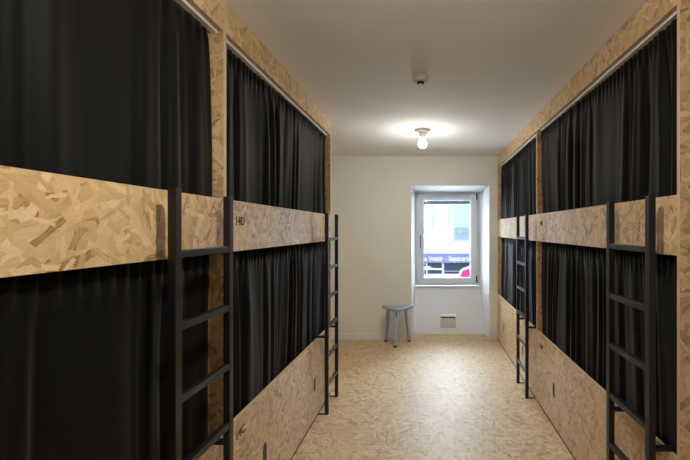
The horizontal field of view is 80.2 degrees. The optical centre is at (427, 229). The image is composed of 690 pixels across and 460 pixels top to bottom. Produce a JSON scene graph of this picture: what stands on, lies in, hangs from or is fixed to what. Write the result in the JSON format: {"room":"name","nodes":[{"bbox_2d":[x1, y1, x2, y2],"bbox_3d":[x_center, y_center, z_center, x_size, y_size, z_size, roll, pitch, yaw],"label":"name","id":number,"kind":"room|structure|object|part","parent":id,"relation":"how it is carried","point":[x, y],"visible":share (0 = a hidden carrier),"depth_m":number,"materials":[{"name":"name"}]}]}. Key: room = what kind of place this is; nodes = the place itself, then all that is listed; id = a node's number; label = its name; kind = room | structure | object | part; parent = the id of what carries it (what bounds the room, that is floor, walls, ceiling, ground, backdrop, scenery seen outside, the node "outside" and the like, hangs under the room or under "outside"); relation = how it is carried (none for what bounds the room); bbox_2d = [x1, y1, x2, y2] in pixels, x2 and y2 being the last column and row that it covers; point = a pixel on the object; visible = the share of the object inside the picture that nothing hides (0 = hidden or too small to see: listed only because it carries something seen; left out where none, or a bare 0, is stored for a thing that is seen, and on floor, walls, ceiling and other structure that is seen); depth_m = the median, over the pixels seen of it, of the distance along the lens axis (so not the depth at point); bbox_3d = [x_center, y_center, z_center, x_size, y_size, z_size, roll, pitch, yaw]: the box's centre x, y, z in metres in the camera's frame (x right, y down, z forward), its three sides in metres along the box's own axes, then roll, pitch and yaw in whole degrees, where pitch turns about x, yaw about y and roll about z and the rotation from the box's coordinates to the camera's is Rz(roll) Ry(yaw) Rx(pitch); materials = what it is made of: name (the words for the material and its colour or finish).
{"room":"dormitory","nodes":[
{"label":"dormitory","id":0,"kind":"room"},
{"bbox_2d":[331,156,497,338],"bbox_3d":[0.035,0.250,5.928,3.790,2.500,0.943,0,0,0],"label":"wall","id":1,"kind":"structure","parent":0,"point":[373,197],"depth_m":5.46,"materials":[{"name":"white paint"}]},
{"bbox_2d":[331,333,497,339],"bbox_3d":[-0.454,1.459,5.451,2.813,0.082,0.012,0,0,0],"label":"baseboard","id":2,"kind":"structure","parent":1,"relation":"attached to","point":[341,336],"depth_m":5.45,"materials":[{"name":"white paint"}]},
{"bbox_2d":[415,192,479,287],"bbox_3d":[0.305,0.155,6.165,0.982,1.450,0.210,0,0,0],"label":"window","id":3,"kind":"structure","parent":1,"relation":"in","point":[421,198],"depth_m":6.13,"materials":[{"name":"white plastic"}]},
{"bbox_3d":[0.305,0.870,6.105,0.978,0.020,0.090,0,0,0],"label":"sill","id":4,"kind":"part","parent":3,"relation":"part of","materials":[{"name":"white paint"}]},
{"bbox_2d":[440,314,455,326],"bbox_3d":[0.297,1.333,5.832,0.229,0.165,0.122,0,0,0],"label":"air vent","id":5,"kind":"object","parent":1,"relation":"in","point":[446,320],"visible":1,"depth_m":5.78,"materials":[{"name":"white plastic"}]},
{"bbox_2d":[413,328,484,333],"bbox_3d":[0.309,1.462,5.772,1.024,0.075,0.055,0,0,0],"label":"baseboard","id":6,"kind":"structure","parent":1,"relation":"attached to","point":[415,330],"depth_m":5.76,"materials":[{"name":"white paint"}]},
{"bbox_2d":[292,334,573,459],"bbox_3d":[0.035,1.550,2.225,4.190,0.100,8.350,0,0,0],"label":"floor","id":7,"kind":"structure","parent":0,"point":[429,396],"depth_m":3.39,"materials":[{"name":"beige wood"}]},
{"bbox_2d":[0,0,224,459],"bbox_3d":[-1.371,0.251,0.764,0.973,2.498,1.968,0,0,0],"label":"bunk bed","id":8,"kind":"object","parent":7,"relation":"on","point":[50,222],"visible":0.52,"depth_m":1.14,"materials":[{"name":"beige wood"}]},
{"bbox_2d":[0,255,208,459],"bbox_3d":[-0.933,0.537,0.767,0.040,0.875,1.926,0,0,0],"label":"curtain","id":9,"kind":"object","parent":8,"relation":"hanging from","point":[84,351],"visible":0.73,"depth_m":1.12,"materials":[{"name":"black fabric"}]},
{"bbox_2d":[0,0,211,196],"bbox_3d":[-0.934,-0.401,0.767,0.036,0.898,1.927,0,0,0],"label":"curtain","id":10,"kind":"object","parent":8,"relation":"hanging from","point":[117,91],"visible":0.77,"depth_m":1.17,"materials":[{"name":"black fabric"}]},
{"bbox_3d":[-0.922,-0.875,0.767,0.038,0.049,1.938,0,0,0],"label":"curtain rail","id":11,"kind":"part","parent":8,"relation":"part of","materials":[{"name":"white metal"}]},
{"bbox_3d":[-1.371,0.251,1.742,0.973,2.498,0.012,0,0,0],"label":"panel","id":12,"kind":"part","parent":8,"relation":"part of","materials":[{"name":"beige wood"}]},
{"bbox_3d":[-0.894,1.181,1.248,0.018,0.602,0.973,0,0,0],"label":"storage door","id":13,"kind":"part","parent":8,"relation":"part of","materials":[{"name":"beige wood"}]},
{"bbox_2d":[168,188,232,459],"bbox_3d":[-0.854,0.683,1.467,0.102,1.634,0.380,0,0,0],"label":"ladder","id":14,"kind":"object","parent":7,"relation":"on","point":[176,396],"visible":1,"depth_m":1.35,"materials":[{"name":"black metal"}]},
{"bbox_2d":[225,2,330,459],"bbox_3d":[-1.371,0.251,2.708,0.974,2.498,1.919,0,0,0],"label":"bunk bed","id":15,"kind":"object","parent":7,"relation":"on","point":[275,423],"visible":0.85,"depth_m":2.39,"materials":[{"name":"beige wood"}]},
{"bbox_3d":[-1.371,0.251,1.755,0.973,2.498,0.012,0,0,0],"label":"panel","id":16,"kind":"part","parent":15,"relation":"part of","materials":[{"name":"beige wood"}]},
{"bbox_3d":[-0.897,1.218,2.178,0.020,0.112,0.051,0,0,0],"label":"finger pull","id":17,"kind":"part","parent":15,"relation":"part of","materials":[{"name":"black plastic"}]},
{"bbox_3d":[-0.894,1.181,2.236,0.018,0.602,0.946,0,0,0],"label":"storage door","id":18,"kind":"part","parent":15,"relation":"part of","materials":[{"name":"beige wood"}]},
{"bbox_2d":[226,47,325,213],"bbox_3d":[-0.932,-0.401,2.707,0.040,0.898,1.878,0,0,0],"label":"curtain","id":19,"kind":"object","parent":15,"relation":"hanging from","point":[275,156],"visible":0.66,"depth_m":2.29,"materials":[{"name":"black fabric"}]},
{"bbox_3d":[-0.922,-0.875,2.707,0.038,0.049,1.891,0,0,0],"label":"curtain rail","id":20,"kind":"part","parent":15,"relation":"part of","materials":[{"name":"white metal"}]},
{"bbox_2d":[233,241,324,418],"bbox_3d":[-0.934,0.537,2.707,0.047,0.875,1.879,0,0,0],"label":"curtain","id":21,"kind":"object","parent":15,"relation":"hanging from","point":[279,291],"visible":0.87,"depth_m":2.39,"materials":[{"name":"black fabric"}]},
{"bbox_3d":[-0.894,1.181,3.181,0.018,0.602,0.939,0,0,0],"label":"storage door","id":22,"kind":"part","parent":15,"relation":"part of","materials":[{"name":"beige wood"}]},
{"bbox_3d":[-1.371,0.251,3.660,0.973,2.498,0.016,0,0,0],"label":"panel","id":23,"kind":"part","parent":15,"relation":"part of","materials":[{"name":"brown wood"}]},
{"bbox_2d":[316,213,337,414],"bbox_3d":[-0.854,0.683,3.422,0.102,1.634,0.380,0,0,0],"label":"ladder","id":24,"kind":"object","parent":7,"relation":"on","point":[328,296],"visible":1,"depth_m":3.25,"materials":[{"name":"black metal"}]},
{"bbox_2d":[382,305,412,347],"bbox_3d":[-0.396,1.253,5.229,0.419,0.494,0.298,0,0,0],"label":"stool","id":25,"kind":"object","parent":7,"relation":"on","point":[395,309],"visible":1,"depth_m":5.27,"materials":[{"name":"blue paint"}]},
{"bbox_3d":[-0.537,1.254,5.321,0.078,0.449,0.087,0,0,22],"label":"leg","id":26,"kind":"part","parent":25,"relation":"part of","materials":[{"name":"grey paint"}]},
{"bbox_3d":[-0.400,1.257,5.124,0.075,0.444,0.080,0,0,0],"label":"leg","id":27,"kind":"part","parent":25,"relation":"part of","materials":[{"name":"grey paint"}]},
{"bbox_3d":[-0.396,1.032,5.234,0.419,0.052,0.246,0,0,0],"label":"seat","id":28,"kind":"part","parent":25,"relation":"part of","materials":[{"name":"grey paint"}]},
{"bbox_3d":[-0.264,1.254,5.321,0.085,0.449,0.083,0,0,-24],"label":"leg","id":29,"kind":"part","parent":25,"relation":"part of","materials":[{"name":"grey paint"}]},
{"bbox_2d":[498,116,536,400],"bbox_3d":[1.442,0.251,4.478,0.973,2.498,1.954,0,0,0],"label":"bunk bed","id":30,"kind":"object","parent":7,"relation":"on","point":[506,227],"visible":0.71,"depth_m":4.39,"materials":[{"name":"beige wood"}]},
{"bbox_3d":[1.442,0.251,5.447,0.973,2.498,0.016,0,0,0],"label":"panel","id":31,"kind":"part","parent":30,"relation":"part of","materials":[{"name":"beige wood"}]},
{"bbox_3d":[0.964,1.181,4.965,0.018,0.602,0.946,0,0,0],"label":"storage door","id":32,"kind":"part","parent":30,"relation":"part of","materials":[{"name":"beige wood"}]},
{"bbox_3d":[0.992,-0.875,4.476,0.038,0.049,1.926,0,0,0],"label":"curtain rail","id":33,"kind":"part","parent":30,"relation":"part of","materials":[{"name":"white metal"}]},
{"bbox_2d":[501,138,535,218],"bbox_3d":[1.003,-0.401,4.476,0.049,0.898,1.903,0,0,0],"label":"curtain","id":34,"kind":"object","parent":30,"relation":"hanging from","point":[518,175],"visible":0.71,"depth_m":4.35,"materials":[{"name":"black fabric"}]},
{"bbox_2d":[501,237,535,325],"bbox_3d":[1.005,0.537,4.476,0.048,0.875,1.914,0,0,0],"label":"curtain","id":35,"kind":"object","parent":30,"relation":"hanging from","point":[508,263],"visible":0.54,"depth_m":4.54,"materials":[{"name":"black fabric"}]},
{"bbox_3d":[0.964,1.181,4.002,0.018,0.602,0.974,0,0,0],"label":"storage door","id":36,"kind":"part","parent":30,"relation":"part of","materials":[{"name":"beige wood"}]},
{"bbox_3d":[1.442,0.251,3.507,0.973,2.498,0.012,0,0,0],"label":"panel","id":37,"kind":"part","parent":30,"relation":"part of","materials":[{"name":"beige wood"}]},
{"bbox_2d":[516,214,535,398],"bbox_3d":[0.921,0.683,3.735,0.102,1.634,0.380,0,0,0],"label":"ladder","id":38,"kind":"object","parent":7,"relation":"on","point":[519,313],"visible":0.93,"depth_m":3.63,"materials":[{"name":"black metal"}]},
{"bbox_2d":[537,0,689,459],"bbox_3d":[1.441,0.251,2.506,0.974,2.498,1.987,0,0,0],"label":"bunk bed","id":39,"kind":"object","parent":7,"relation":"on","point":[574,403],"visible":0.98,"depth_m":2.03,"materials":[{"name":"beige wood"}]},
{"bbox_3d":[1.442,0.251,3.494,0.973,2.498,0.012,0,0,0],"label":"panel","id":40,"kind":"part","parent":39,"relation":"part of","materials":[{"name":"beige wood"}]},
{"bbox_3d":[0.964,1.181,3.064,0.018,0.602,0.845,0,0,0],"label":"storage door","id":41,"kind":"part","parent":39,"relation":"part of","materials":[{"name":"beige wood"}]},
{"bbox_3d":[0.992,-0.875,2.510,0.038,0.049,1.957,0,0,0],"label":"curtain rail","id":42,"kind":"part","parent":39,"relation":"part of","materials":[{"name":"white metal"}]},
{"bbox_2d":[541,19,676,212],"bbox_3d":[1.002,-0.401,2.510,0.046,0.898,1.945,0,0,0],"label":"curtain","id":43,"kind":"object","parent":39,"relation":"hanging from","point":[617,143],"visible":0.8,"depth_m":2.04,"materials":[{"name":"black fabric"}]},
{"bbox_2d":[541,242,676,454],"bbox_3d":[1.003,0.537,2.510,0.047,0.875,1.945,0,0,0],"label":"curtain","id":44,"kind":"object","parent":39,"relation":"hanging from","point":[573,277],"visible":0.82,"depth_m":2.12,"materials":[{"name":"black fabric"}]},
{"bbox_3d":[0.964,1.181,2.086,0.018,0.602,1.106,0,0,0],"label":"storage door","id":45,"kind":"part","parent":39,"relation":"part of","materials":[{"name":"beige wood"}]},
{"bbox_3d":[1.442,0.251,1.522,0.973,2.498,0.018,0,0,0],"label":"panel","id":46,"kind":"part","parent":39,"relation":"part of","materials":[{"name":"beige wood"}]},
{"bbox_2d":[606,196,673,459],"bbox_3d":[0.924,0.683,1.766,0.102,1.634,0.380,0,0,0],"label":"ladder","id":47,"kind":"object","parent":7,"relation":"on","point":[648,424],"visible":1,"depth_m":1.72,"materials":[{"name":"black metal"}]},
{"bbox_2d":[224,0,648,155],"bbox_3d":[0.035,-1.050,2.225,4.190,0.100,8.350,0,0,0],"label":"ceiling","id":48,"kind":"structure","parent":0,"point":[491,67],"depth_m":2.31,"materials":[{"name":"white paint"}]},
{"bbox_2d":[413,73,427,86],"bbox_3d":[-0.045,-0.964,2.605,0.100,0.071,0.100,0,0,0],"label":"smoke detector","id":49,"kind":"object","parent":48,"relation":"attached to","point":[420,79],"visible":1,"depth_m":2.57,"materials":[{"name":"plastic"}]},
{"bbox_2d":[415,128,429,147],"bbox_3d":[-0.050,-0.909,4.020,0.148,0.179,0.148,0,0,0],"label":"ceiling lamp","id":50,"kind":"object","parent":48,"relation":"hanging from","point":[422,132],"visible":1,"depth_m":3.99,"materials":[{"name":"white paint"}]},
{"bbox_2d":[418,132,426,138],"bbox_3d":[-0.050,-0.943,4.020,0.088,0.066,0.088,0,0,0],"label":"socket","id":51,"kind":"object","parent":50,"relation":"attached to","point":[422,135],"depth_m":3.99,"materials":[{"name":"white ceramic"}]},
{"bbox_2d":[414,288,483,327],"bbox_3d":[0.312,1.190,6.080,1.061,0.620,0.640,0,0,0],"label":"wall","id":52,"kind":"structure","parent":0,"point":[466,303],"depth_m":5.95,"materials":[{"name":"white paint"}]},
{"label":"outside","id":53,"kind":"structure","parent":0,"visible":0},
{"bbox_3d":[2.000,4.900,18.300,44.000,0.200,23.400,0,0,0],"label":"ground","id":54,"kind":"structure","parent":53,"visible":0},
{"bbox_2d":[424,204,469,276],"bbox_3d":[1.500,1.200,24.960,21.000,7.200,6.080,0,0,0],"label":"building","id":55,"kind":"structure","parent":54,"relation":"on","point":[446,226],"depth_m":21.97,"materials":[{"name":"grey metal"}]},
{"bbox_2d":[424,266,441,269],"bbox_3d":[-0.360,2.120,21.940,2.280,0.200,0.040,0,0,0],"label":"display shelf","id":56,"kind":"object","parent":55,"relation":"attached to","point":[425,267],"depth_m":21.92,"materials":[{"name":"white"}]},
{"bbox_2d":[424,254,469,262],"bbox_3d":[0.800,1.577,21.847,8.400,0.485,0.138,0,0,0],"label":"shop sign","id":57,"kind":"object","parent":55,"relation":"attached to","point":[428,258],"visible":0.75,"depth_m":21.80,"materials":[{"name":"purple"}]},
{"bbox_3d":[2.120,0.245,21.945,1.300,0.670,0.050,0,0,0],"label":"balcony railing","id":58,"kind":"part","parent":55,"relation":"part of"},
{"bbox_2d":[458,266,469,276],"bbox_3d":[1.631,3.089,15.150,0.992,3.422,0.359,0,0,0],"label":"awning","id":59,"kind":"object","parent":54,"relation":"on","point":[464,272],"visible":0.27,"depth_m":15.00,"materials":[{"name":"pink fabric"}]}
]}

